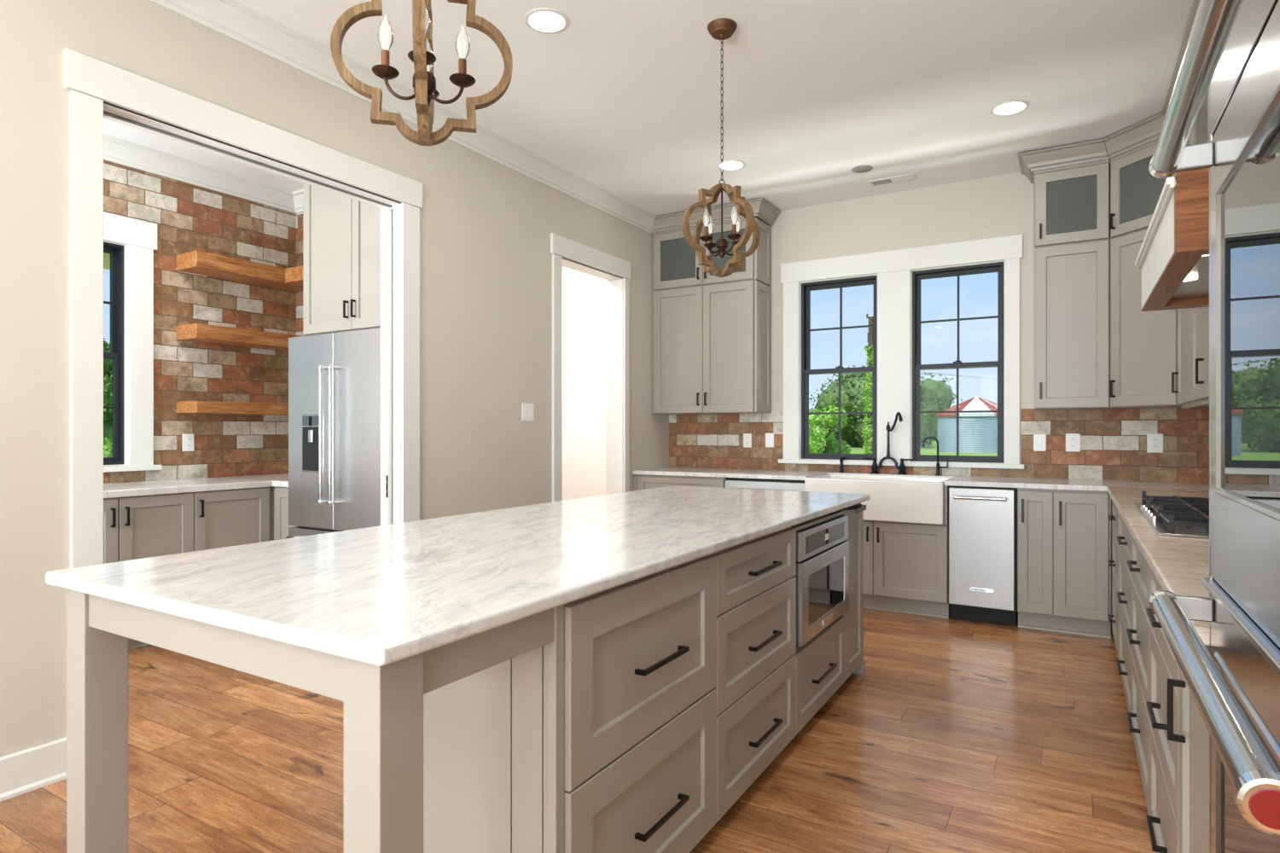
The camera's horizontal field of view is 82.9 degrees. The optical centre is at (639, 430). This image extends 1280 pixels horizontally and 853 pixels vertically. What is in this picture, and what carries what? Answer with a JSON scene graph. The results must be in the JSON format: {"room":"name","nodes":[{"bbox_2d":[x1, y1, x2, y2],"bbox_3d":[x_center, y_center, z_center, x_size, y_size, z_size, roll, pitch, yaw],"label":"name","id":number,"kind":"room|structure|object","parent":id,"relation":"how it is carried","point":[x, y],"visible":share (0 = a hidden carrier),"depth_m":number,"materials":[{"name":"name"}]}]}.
{"room":"kitchen","nodes":[
{"label":"kitchen","id":0,"kind":"room"},
{"bbox_2d":[103,159,296,483],"bbox_3d":[-3.658,-0.283,4.085,0.160,3.050,3.630,0,0,31],"label":"wall","id":1,"kind":"structure","parent":0,"point":[188,218],"depth_m":5.04,"materials":[{"name":"brick"}]},
{"bbox_2d":[103,240,128,466],"bbox_3d":[-3.477,-0.483,4.353,0.125,1.410,0.675,0,0,31],"label":"window","id":2,"kind":"structure","parent":1,"relation":"in","point":[119,303],"depth_m":4.61,"materials":[{"name":"paint"}]},
{"bbox_2d":[103,211,162,472],"bbox_3d":[-3.400,-0.545,4.306,0.055,1.605,1.015,0,0,31],"label":"trim","id":3,"kind":"structure","parent":1,"relation":"attached to","point":[141,236],"depth_m":4.64,"materials":[{"name":"paint"}]},
{"bbox_2d":[182,434,194,451],"bbox_3d":[-3.063,0.082,4.917,0.008,0.118,0.076,0,0,31],"label":"outlet","id":4,"kind":"object","parent":1,"relation":"attached to","point":[188,439],"visible":1,"depth_m":4.92,"materials":[{"name":"white plastic"}]},
{"bbox_2d":[186,437,191,448],"bbox_3d":[-3.061,0.082,4.916,0.002,0.072,0.032,0,0,31],"label":"receptacle","id":5,"kind":"object","parent":4,"relation":"attached to","point":[188,439],"depth_m":4.92,"materials":[{"name":"white plastic"}]},
{"bbox_2d":[103,133,295,213],"bbox_3d":[-3.552,-1.746,4.022,0.085,0.135,3.630,0,0,31],"label":"trim","id":6,"kind":"structure","parent":1,"relation":"attached to","point":[115,150],"depth_m":4.90,"materials":[{"name":"paint"}]},
{"bbox_2d":[176,401,288,415],"bbox_3d":[-2.775,-0.155,5.162,0.249,0.078,0.872,0,0,31],"label":"floating shelf","id":7,"kind":"object","parent":1,"relation":"attached to","point":[186,407],"visible":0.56,"depth_m":4.92,"materials":[{"name":"brown wood"}]},
{"bbox_2d":[176,323,299,351],"bbox_3d":[-2.775,-0.652,5.162,0.249,0.097,0.872,0,0,31],"label":"floating shelf","id":8,"kind":"object","parent":1,"relation":"attached to","point":[200,333],"visible":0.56,"depth_m":4.96,"materials":[{"name":"brown wood"}]},
{"bbox_2d":[296,211,307,336],"bbox_3d":[-1.808,-0.283,5.164,1.910,3.050,0.120,0,0,31],"label":"wall","id":9,"kind":"structure","parent":0,"point":[299,217],"depth_m":5.58,"materials":[{"name":"brick"}]},
{"bbox_2d":[176,250,303,291],"bbox_3d":[-2.492,-1.123,4.993,0.909,0.105,0.872,0,0,31],"label":"floating shelf","id":10,"kind":"object","parent":9,"relation":"attached to","point":[194,262],"visible":0.63,"depth_m":5.02,"materials":[{"name":"brown wood"}]},
{"bbox_2d":[292,188,303,213],"bbox_3d":[-2.286,-1.746,5.330,0.920,0.135,0.085,0,0,31],"label":"trim","id":11,"kind":"structure","parent":9,"relation":"attached to","point":[298,195],"depth_m":5.51,"materials":[{"name":"paint"}]},
{"bbox_2d":[303,183,380,336],"bbox_3d":[-1.597,-1.183,4.612,0.961,1.150,0.608,0,0,31],"label":"upper cabinet","id":12,"kind":"object","parent":9,"relation":"attached to","point":[342,234],"visible":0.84,"depth_m":4.45,"materials":[{"name":"beige paint"}]},
{"bbox_2d":[0,0,669,757],"bbox_3d":[-2.153,-0.283,2.587,0.140,3.050,9.200,0,0,31],"label":"wall","id":13,"kind":"structure","parent":0,"point":[486,226],"depth_m":3.21,"materials":[{"name":"paint"}]},
{"bbox_2d":[0,737,66,802],"bbox_3d":[-3.242,1.172,0.601,0.024,0.140,4.672,0,0,31],"label":"baseboard","id":14,"kind":"structure","parent":13,"relation":"attached to","point":[24,771],"depth_m":2.51,"materials":[{"name":"paint"}]},
{"bbox_2d":[64,47,422,568],"bbox_3d":[-1.702,-0.061,3.341,0.188,2.607,1.650,0,0,31],"label":"door frame","id":15,"kind":"structure","parent":13,"relation":"in","point":[91,82],"depth_m":2.98,"materials":[{"name":"paint"}]},
{"bbox_2d":[148,0,656,233],"bbox_3d":[-2.144,-1.746,2.381,0.085,0.125,8.855,0,0,31],"label":"trim","id":16,"kind":"structure","parent":13,"relation":"attached to","point":[234,20],"depth_m":3.66,"materials":[{"name":"paint"}]},
{"bbox_2d":[522,403,533,421],"bbox_3d":[-0.742,-0.121,4.805,0.008,0.118,0.118,0,0,31],"label":"light switch","id":17,"kind":"object","parent":13,"relation":"attached to","point":[527,409],"visible":1,"depth_m":4.80,"materials":[{"name":"white plastic"}]},
{"bbox_2d":[550,232,630,502],"bbox_3d":[-0.418,-0.061,5.493,0.188,2.607,1.030,0,0,31],"label":"door frame","id":18,"kind":"structure","parent":13,"relation":"in","point":[618,288],"depth_m":5.83,"materials":[{"name":"paint"}]},
{"bbox_2d":[0,605,1156,852],"bbox_3d":[-2.958,1.342,3.009,10.445,0.200,9.700,0,0,31],"label":"floor","id":19,"kind":"structure","parent":0,"point":[955,736],"depth_m":2.73,"materials":[{"name":"brown wood"}]},
{"bbox_2d":[103,497,118,564],"bbox_3d":[-3.348,0.806,3.792,0.648,0.872,0.846,0,0,31],"label":"base cabinet","id":20,"kind":"object","parent":19,"relation":"on","point":[110,505],"visible":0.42,"depth_m":3.97,"materials":[{"name":"beige paint"}]},
{"bbox_2d":[103,473,288,498],"bbox_3d":[-2.880,0.348,4.365,0.886,0.041,2.349,0,0,31],"label":"countertop","id":21,"kind":"structure","parent":20,"relation":"on","point":[172,486],"depth_m":4.47,"materials":[{"name":"white stone"}]},
{"bbox_2d":[116,487,269,650],"bbox_3d":[-2.905,0.806,4.534,0.648,0.872,0.877,0,0,31],"label":"base cabinet","id":22,"kind":"object","parent":19,"relation":"on","point":[153,526],"visible":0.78,"depth_m":4.32,"materials":[{"name":"beige paint"}]},
{"bbox_2d":[269,487,296,541],"bbox_3d":[-2.431,0.806,5.108,0.873,0.872,0.591,0,0,31],"label":"base cabinet","id":23,"kind":"object","parent":19,"relation":"on","point":[279,526],"visible":0.09,"depth_m":4.75,"materials":[{"name":"beige paint"}]},
{"bbox_2d":[66,589,553,852],"bbox_3d":[-0.113,0.800,2.655,1.071,0.884,2.929,0,0,31],"label":"frame","id":24,"kind":"object","parent":19,"relation":"on","point":[383,706],"visible":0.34,"depth_m":1.34,"materials":[{"name":"beige paint"}]},
{"bbox_2d":[45,485,870,666],"bbox_3d":[-0.100,0.343,2.708,1.161,0.030,3.077,0,0,31],"label":"countertop","id":25,"kind":"structure","parent":24,"relation":"on","point":[380,596],"depth_m":1.74,"materials":[{"name":"white stone"}]},
{"bbox_2d":[285,327,380,538],"bbox_3d":[-1.681,0.318,4.587,0.910,1.808,0.718,0,0,31],"label":"refrigerator","id":26,"kind":"object","parent":19,"relation":"on","point":[334,378],"visible":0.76,"depth_m":4.31,"materials":[{"name":"silver metal"}]},
{"bbox_2d":[423,554,716,852],"bbox_3d":[-0.224,0.800,1.994,0.660,0.883,0.770,0,0,31],"label":"base cabinet","id":27,"kind":"object","parent":19,"relation":"on","point":[599,737],"visible":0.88,"depth_m":1.69,"materials":[{"name":"beige paint"}]},
{"bbox_2d":[634,474,726,490],"bbox_3d":[0.444,0.800,6.005,0.807,0.883,0.643,0,0,31],"label":"base cabinet","id":28,"kind":"object","parent":19,"relation":"on","point":[641,481],"visible":0.12,"depth_m":5.78,"materials":[{"name":"beige paint"}]},
{"bbox_2d":[632,467,1209,491],"bbox_3d":[1.785,0.343,5.205,3.933,0.030,0.652,0,0,31],"label":"countertop","id":29,"kind":"structure","parent":28,"relation":"on","point":[981,481],"depth_m":4.82,"materials":[{"name":"white stone"}]},
{"bbox_2d":[838,457,845,472],"bbox_3d":[1.569,0.266,5.630,0.043,0.124,0.059,0,0,-25],"label":"sprayer","id":30,"kind":"object","parent":29,"relation":"on","point":[841,459],"visible":1,"depth_m":5.62,"materials":[{"name":"black metal"}]},
{"bbox_2d":[804,474,951,524],"bbox_3d":[1.707,0.474,5.161,0.918,0.274,0.558,0,0,31],"label":"farmhouse sink","id":31,"kind":"object","parent":29,"relation":"in","point":[906,499],"visible":0.7,"depth_m":4.87,"materials":[{"name":"white ceramic"}]},
{"bbox_2d":[863,412,913,474],"bbox_3d":[1.873,0.096,5.418,0.193,0.464,0.368,0,0,-29],"label":"bridge faucet","id":32,"kind":"object","parent":29,"relation":"on","point":[902,468],"visible":1,"depth_m":5.44,"materials":[{"name":"black metal"}]},
{"bbox_2d":[922,436,948,476],"bbox_3d":[2.144,0.186,5.276,0.177,0.285,0.047,0,0,9],"label":"filter faucet","id":33,"kind":"object","parent":29,"relation":"on","point":[938,467],"visible":1,"depth_m":5.27,"materials":[{"name":"black metal"}]},
{"bbox_2d":[710,527,796,822],"bbox_3d":[0.159,0.800,2.635,0.660,0.883,0.721,0,0,31],"label":"base cabinet","id":34,"kind":"object","parent":19,"relation":"on","point":[756,687],"visible":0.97,"depth_m":2.44,"materials":[{"name":"beige paint"}]},
{"bbox_2d":[725,477,804,491],"bbox_3d":[1.058,0.801,5.614,0.641,0.882,0.650,0,0,31],"label":"dishwasher","id":35,"kind":"object","parent":19,"relation":"on","point":[738,483],"visible":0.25,"depth_m":5.38,"materials":[{"name":"silver metal"}]},
{"bbox_2d":[726,477,804,482],"bbox_3d":[1.080,0.801,5.651,0.641,0.882,0.565,0,0,31],"label":"tub","id":36,"kind":"object","parent":35,"relation":"in","point":[727,479],"depth_m":5.40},
{"bbox_2d":[791,509,844,734],"bbox_3d":[0.525,0.800,3.248,0.660,0.883,0.704,0,0,31],"label":"base cabinet","id":37,"kind":"object","parent":19,"relation":"on","point":[820,662],"visible":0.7,"depth_m":3.06,"materials":[{"name":"beige paint"}]},
{"bbox_2d":[794,515,849,648],"bbox_3d":[0.534,0.622,3.242,0.623,0.456,0.676,0,0,31],"label":"microwave","id":38,"kind":"object","parent":37,"relation":"in","point":[822,576],"visible":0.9,"depth_m":3.01,"materials":[{"name":"silver metal"}]},
{"bbox_2d":[841,503,866,680],"bbox_3d":[0.803,0.800,3.709,0.665,0.883,0.372,0,0,31],"label":"base cabinet","id":39,"kind":"object","parent":19,"relation":"on","point":[854,662],"visible":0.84,"depth_m":3.58,"materials":[{"name":"beige paint"}]},
{"bbox_2d":[863,485,948,618],"bbox_3d":[1.751,0.800,5.226,0.942,0.883,0.643,0,0,31],"label":"base cabinet","id":40,"kind":"object","parent":19,"relation":"on","point":[905,565],"visible":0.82,"depth_m":4.88,"materials":[{"name":"beige paint"}]},
{"bbox_2d":[948,485,1017,625],"bbox_3d":[2.317,0.799,4.859,0.399,0.878,0.656,0,0,31],"label":"dishwasher","id":41,"kind":"object","parent":19,"relation":"on","point":[982,521],"visible":1,"depth_m":4.63,"materials":[{"name":"silver metal"}]},
{"bbox_2d":[950,605,1016,625],"bbox_3d":[2.227,1.188,4.711,0.384,0.101,0.052,0,0,31],"label":"toe kick","id":42,"kind":"object","parent":41,"relation":"attached to","point":[957,612],"depth_m":4.69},
{"bbox_2d":[1017,488,1111,639],"bbox_3d":[2.716,0.800,4.650,0.492,0.883,0.643,0,0,31],"label":"base cabinet","id":43,"kind":"object","parent":19,"relation":"on","point":[1064,536],"visible":0.97,"depth_m":4.40,"materials":[{"name":"beige paint"}]},
{"bbox_2d":[1107,500,1118,659],"bbox_3d":[2.841,0.800,3.788,0.661,0.883,0.699,0,0,31],"label":"base cabinet","id":44,"kind":"object","parent":19,"relation":"on","point":[1114,517],"visible":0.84,"depth_m":4.00,"materials":[{"name":"beige paint"}]},
{"bbox_2d":[1106,486,1209,645],"bbox_3d":[2.115,0.343,2.565,0.660,0.030,3.542,0,0,31],"label":"countertop","id":45,"kind":"structure","parent":44,"relation":"on","point":[1178,564],"depth_m":1.99,"materials":[{"name":"stone"}]},
{"bbox_2d":[1133,490,1209,538],"bbox_3d":[2.132,0.296,2.609,0.525,0.064,1.130,0,0,31],"label":"gas cooktop","id":46,"kind":"object","parent":45,"relation":"in","point":[1175,515],"visible":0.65,"depth_m":2.54,"materials":[{"name":"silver metal"}]},
{"bbox_2d":[1116,512,1132,719],"bbox_3d":[2.421,0.800,3.083,0.661,0.883,0.938,0,0,31],"label":"base cabinet","id":47,"kind":"object","parent":19,"relation":"on","point":[1124,596],"visible":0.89,"depth_m":3.21,"materials":[{"name":"beige paint"}]},
{"bbox_2d":[1126,535,1150,815],"bbox_3d":[1.985,0.800,2.353,0.661,0.883,0.758,0,0,31],"label":"base cabinet","id":48,"kind":"object","parent":19,"relation":"on","point":[1138,566],"visible":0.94,"depth_m":2.51,"materials":[{"name":"beige paint"}]},
{"bbox_2d":[1146,566,1178,852],"bbox_3d":[1.611,0.800,1.726,0.661,0.883,0.698,0,0,31],"label":"base cabinet","id":49,"kind":"object","parent":19,"relation":"on","point":[1162,821],"visible":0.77,"depth_m":1.91,"materials":[{"name":"beige paint"}]},
{"bbox_2d":[1166,645,1209,852],"bbox_3d":[1.317,0.800,1.235,0.661,0.883,0.443,0,0,31],"label":"base cabinet","id":50,"kind":"object","parent":19,"relation":"on","point":[1192,738],"visible":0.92,"depth_m":1.49,"materials":[{"name":"beige paint"}]},
{"bbox_3d":[0.993,-0.223,0.688,0.657,2.930,0.824,0,0,31],"label":"cabinet","id":51,"kind":"object","parent":19,"relation":"on","visible":0},
{"bbox_2d":[1148,0,1279,852],"bbox_3d":[0.957,0.087,0.724,0.682,1.690,0.792,0,0,31],"label":"double oven","id":52,"kind":"object","parent":51,"relation":"in","point":[1232,49],"visible":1,"depth_m":0.92,"materials":[{"name":"silver metal"}]},
{"bbox_2d":[103,0,1193,269],"bbox_3d":[-2.958,-1.883,3.009,10.445,0.150,9.700,0,0,31],"label":"ceiling","id":53,"kind":"structure","parent":0,"point":[625,99],"depth_m":3.78,"materials":[{"name":"paint"}]},
{"bbox_2d":[330,0,512,146],"bbox_3d":[-0.513,-1.245,1.724,0.311,1.125,0.311,0,0,32],"label":"pendant light","id":54,"kind":"object","parent":53,"relation":"hanging from","point":[423,58],"visible":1,"depth_m":1.70,"materials":[{"name":"brown wood"}]},
{"bbox_2d":[524,7,569,33],"bbox_3d":[-0.410,-1.804,3.196,0.194,0.006,0.194,0,0,31],"label":"recessed light","id":55,"kind":"object","parent":53,"relation":"in","point":[542,20],"visible":1,"depth_m":3.19,"materials":[{"name":"paint"}]},
{"bbox_2d":[681,17,759,277],"bbox_3d":[0.367,-1.251,3.243,0.311,1.125,0.311,0,0,14],"label":"pendant light","id":56,"kind":"object","parent":53,"relation":"hanging from","point":[720,29],"visible":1,"depth_m":3.21,"materials":[{"name":"brown wood"}]},
{"bbox_2d":[716,159,745,170],"bbox_3d":[0.619,-1.804,4.929,0.194,0.006,0.194,0,0,31],"label":"recessed light","id":57,"kind":"object","parent":53,"relation":"in","point":[729,165],"visible":0.98,"depth_m":4.92,"materials":[{"name":"paint"}]},
{"bbox_2d":[851,165,872,173],"bbox_3d":[1.536,-1.805,5.009,0.140,0.006,0.140,0,0,31],"label":"ceiling speaker","id":58,"kind":"object","parent":53,"relation":"attached to","point":[860,169],"visible":1,"depth_m":5.00,"materials":[{"name":"grey"}]},
{"bbox_2d":[867,173,917,186],"bbox_3d":[1.820,-1.804,5.223,0.320,0.008,0.134,0,0,31],"label":"ceiling vent","id":59,"kind":"object","parent":53,"relation":"in","point":[881,182],"visible":1,"depth_m":5.22,"materials":[{"name":"metal"}]},
{"bbox_2d":[990,99,1029,116],"bbox_3d":[2.068,-1.804,4.056,0.194,0.006,0.194,0,0,31],"label":"recessed light","id":60,"kind":"object","parent":53,"relation":"in","point":[1013,107],"visible":1,"depth_m":4.05,"materials":[{"name":"paint"}]},
{"bbox_2d":[562,172,1189,618],"bbox_3d":[1.369,-0.283,5.935,5.735,3.050,0.160,0,0,31],"label":"wall","id":61,"kind":"structure","parent":0,"point":[1001,206],"depth_m":5.77,"materials":[{"name":"paint"}]},
{"bbox_2d":[651,197,780,414],"bbox_3d":[0.606,-0.976,6.048,1.043,1.663,0.404,0,0,31],"label":"upper cabinet","id":62,"kind":"object","parent":61,"relation":"attached to","point":[711,334],"visible":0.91,"depth_m":5.94,"materials":[{"name":"beige paint"}]},
{"bbox_2d":[799,273,877,460],"bbox_3d":[1.593,-0.485,5.781,0.630,1.445,0.125,0,0,31],"label":"window","id":63,"kind":"structure","parent":61,"relation":"in","point":[805,288],"depth_m":5.83,"materials":[{"name":"paint"}]},
{"bbox_2d":[778,234,1024,469],"bbox_3d":[1.918,-0.549,5.511,1.783,1.632,0.105,0,0,31],"label":"trim","id":64,"kind":"structure","parent":61,"relation":"attached to","point":[893,268],"depth_m":5.48,"materials":[{"name":"paint"}]},
{"bbox_2d":[669,407,1209,482],"bbox_3d":[1.957,0.089,5.487,3.945,0.478,0.008,0,0,31],"label":"backsplash","id":65,"kind":"structure","parent":61,"relation":"attached to","point":[1114,441],"depth_m":4.95,"materials":[{"name":"brick"}]},
{"bbox_2d":[743,433,751,448],"bbox_3d":[0.904,0.085,6.105,0.076,0.118,0.008,0,0,31],"label":"outlet","id":66,"kind":"object","parent":65,"relation":"attached to","point":[747,437],"visible":1,"depth_m":6.10,"materials":[{"name":"white plastic"}]},
{"bbox_2d":[765,433,773,448],"bbox_3d":[1.073,0.081,6.004,0.076,0.118,0.008,0,0,31],"label":"light switch","id":67,"kind":"object","parent":65,"relation":"attached to","point":[769,437],"visible":1,"depth_m":6.00,"materials":[{"name":"white plastic"}]},
{"bbox_2d":[1033,434,1046,451],"bbox_3d":[2.756,0.083,5.000,0.076,0.118,0.008,0,0,31],"label":"light switch","id":68,"kind":"object","parent":65,"relation":"attached to","point":[1039,440],"visible":1,"depth_m":5.00,"materials":[{"name":"white plastic"}]},
{"bbox_2d":[1065,433,1080,452],"bbox_3d":[2.926,0.082,4.899,0.085,0.122,0.008,0,0,31],"label":"outlet","id":69,"kind":"object","parent":65,"relation":"attached to","point":[1073,440],"visible":1,"depth_m":4.90,"materials":[{"name":"white plastic"}]},
{"bbox_2d":[1070,437,1076,448],"bbox_3d":[2.925,0.082,4.896,0.032,0.072,0.002,0,0,31],"label":"receptacle","id":70,"kind":"object","parent":69,"relation":"attached to","point":[1073,440],"depth_m":4.90,"materials":[{"name":"white plastic"}]},
{"bbox_2d":[1146,433,1163,453],"bbox_3d":[3.316,0.082,4.666,0.085,0.122,0.008,0,0,31],"label":"outlet","id":71,"kind":"object","parent":65,"relation":"attached to","point":[1154,441],"visible":1,"depth_m":4.67,"materials":[{"name":"white plastic"}]},
{"bbox_2d":[1152,437,1157,448],"bbox_3d":[3.314,0.082,4.664,0.032,0.072,0.002,0,0,31],"label":"receptacle","id":72,"kind":"object","parent":71,"relation":"attached to","point":[1154,440],"depth_m":4.66,"materials":[{"name":"white plastic"}]},
{"bbox_2d":[910,260,1005,464],"bbox_3d":[2.338,-0.485,5.336,0.645,1.445,0.125,0,0,31],"label":"window","id":73,"kind":"structure","parent":61,"relation":"in","point":[916,276],"depth_m":5.33,"materials":[{"name":"paint"}]},
{"bbox_2d":[1018,139,1109,409],"bbox_3d":[2.774,-0.976,4.754,0.502,1.663,0.404,0,0,31],"label":"upper cabinet","id":74,"kind":"object","parent":61,"relation":"attached to","point":[1071,183],"visible":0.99,"depth_m":4.63,"materials":[{"name":"beige paint"}]},
{"bbox_2d":[1103,113,1209,408],"bbox_3d":[3.180,-0.976,4.360,0.664,1.663,0.664,0,0,31],"label":"upper cabinet","id":75,"kind":"object","parent":61,"relation":"attached to","point":[1143,345],"visible":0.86,"depth_m":4.36,"materials":[{"name":"beige paint"}]},
{"bbox_3d":[1.364,-0.283,0.488,0.160,3.050,9.200,0,0,31],"label":"wall","id":76,"kind":"structure","parent":0,"visible":0},
{"bbox_2d":[1134,168,1209,311],"bbox_3d":[2.126,-0.641,2.521,0.591,0.237,1.251,0,0,31],"label":"range hood","id":77,"kind":"object","parent":76,"relation":"attached to","point":[1172,259],"visible":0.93,"depth_m":2.33,"materials":[{"name":"brown wood"}]},
{"bbox_2d":[1183,274,1198,281],"bbox_3d":[1.962,-0.549,2.623,0.090,0.008,0.090,0,0,31],"label":"lamp","id":78,"kind":"object","parent":77,"relation":"on","point":[1189,277],"depth_m":2.59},
{"bbox_2d":[1162,0,1209,408],"bbox_3d":[2.229,-0.965,2.503,0.394,1.685,3.557,0,0,31],"label":"upper cabinet","id":79,"kind":"object","parent":76,"relation":"attached to","point":[1192,373],"visible":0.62,"depth_m":3.54,"materials":[{"name":"beige paint"}]},
{"label":"outside","id":80,"kind":"structure","parent":0,"visible":0},
{"bbox_2d":[843,441,997,456],"bbox_3d":[77.134,1.992,135.307,520.000,0.300,540.000,0,0,31],"label":"ground","id":81,"kind":"structure","parent":80,"point":[931,450],"depth_m":60.52,"materials":[{"name":"green plant"}]},
{"bbox_2d":[103,338,112,445],"bbox_3d":[-19.199,-0.749,25.915,4.462,5.200,4.519,0,0,-39],"label":"leafy tree","id":82,"kind":"object","parent":81,"relation":"on","point":[107,363],"visible":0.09,"depth_m":24.78,"materials":[{"name":"green plant"}]},
{"bbox_2d":[103,436,112,457],"bbox_3d":[-10.976,1.047,15.027,1.794,1.938,1.987,0,0,-18],"label":"leafy bush","id":83,"kind":"object","parent":81,"relation":"on","point":[107,448],"visible":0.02,"depth_m":14.45,"materials":[{"name":"green plant"}]},
{"bbox_2d":[808,403,851,453],"bbox_3d":[6.135,0.532,24.040,2.080,2.844,2.220,0,0,9],"label":"leafy tree","id":84,"kind":"object","parent":81,"relation":"on","point":[821,427],"visible":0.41,"depth_m":23.76,"materials":[{"name":"green plant"}]},
{"bbox_2d":[831,429,853,444],"bbox_3d":[26.710,-0.595,96.250,7.394,7.409,7.862,0,0,31],"label":"leafy tree","id":85,"kind":"object","parent":81,"relation":"on","point":[834,429],"visible":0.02,"depth_m":93.45,"materials":[{"name":"green plant"}]},
{"bbox_2d":[861,314,873,453],"bbox_3d":[8.297,-1.148,25.994,0.718,6.099,0.702,0,0,31],"label":"tree","id":86,"kind":"object","parent":81,"relation":"on","point":[867,432],"visible":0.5,"depth_m":25.90,"materials":[{"name":"plant"}]},
{"bbox_2d":[922,372,990,378],"bbox_3d":[20.165,-2.324,32.971,26.756,0.509,0.011,0,0,-32],"label":"power line","id":87,"kind":"object","parent":86,"relation":"attached to","point":[922,372],"visible":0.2,"depth_m":27.93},
{"bbox_2d":[808,365,962,448],"bbox_3d":[27.074,-2.094,79.554,14.987,10.996,15.257,0,0,31],"label":"leafy tree","id":88,"kind":"object","parent":81,"relation":"on","point":[934,395],"visible":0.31,"depth_m":76.08,"materials":[{"name":"green plant"}]},
{"bbox_2d":[926,430,937,444],"bbox_3d":[37.039,-0.519,93.744,4.198,4.739,4.303,0,0,31],"label":"leafy tree","id":89,"kind":"object","parent":81,"relation":"on","point":[936,430],"visible":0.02,"depth_m":92.44,"materials":[{"name":"green plant"}]},
{"bbox_2d":[936,395,997,453],"bbox_3d":[28.829,-0.544,62.000,6.568,4.773,6.535,0,0,31],"label":"silo","id":90,"kind":"object","parent":81,"relation":"on","point":[978,432],"visible":0.74,"depth_m":59.67,"materials":[{"name":"metal"}]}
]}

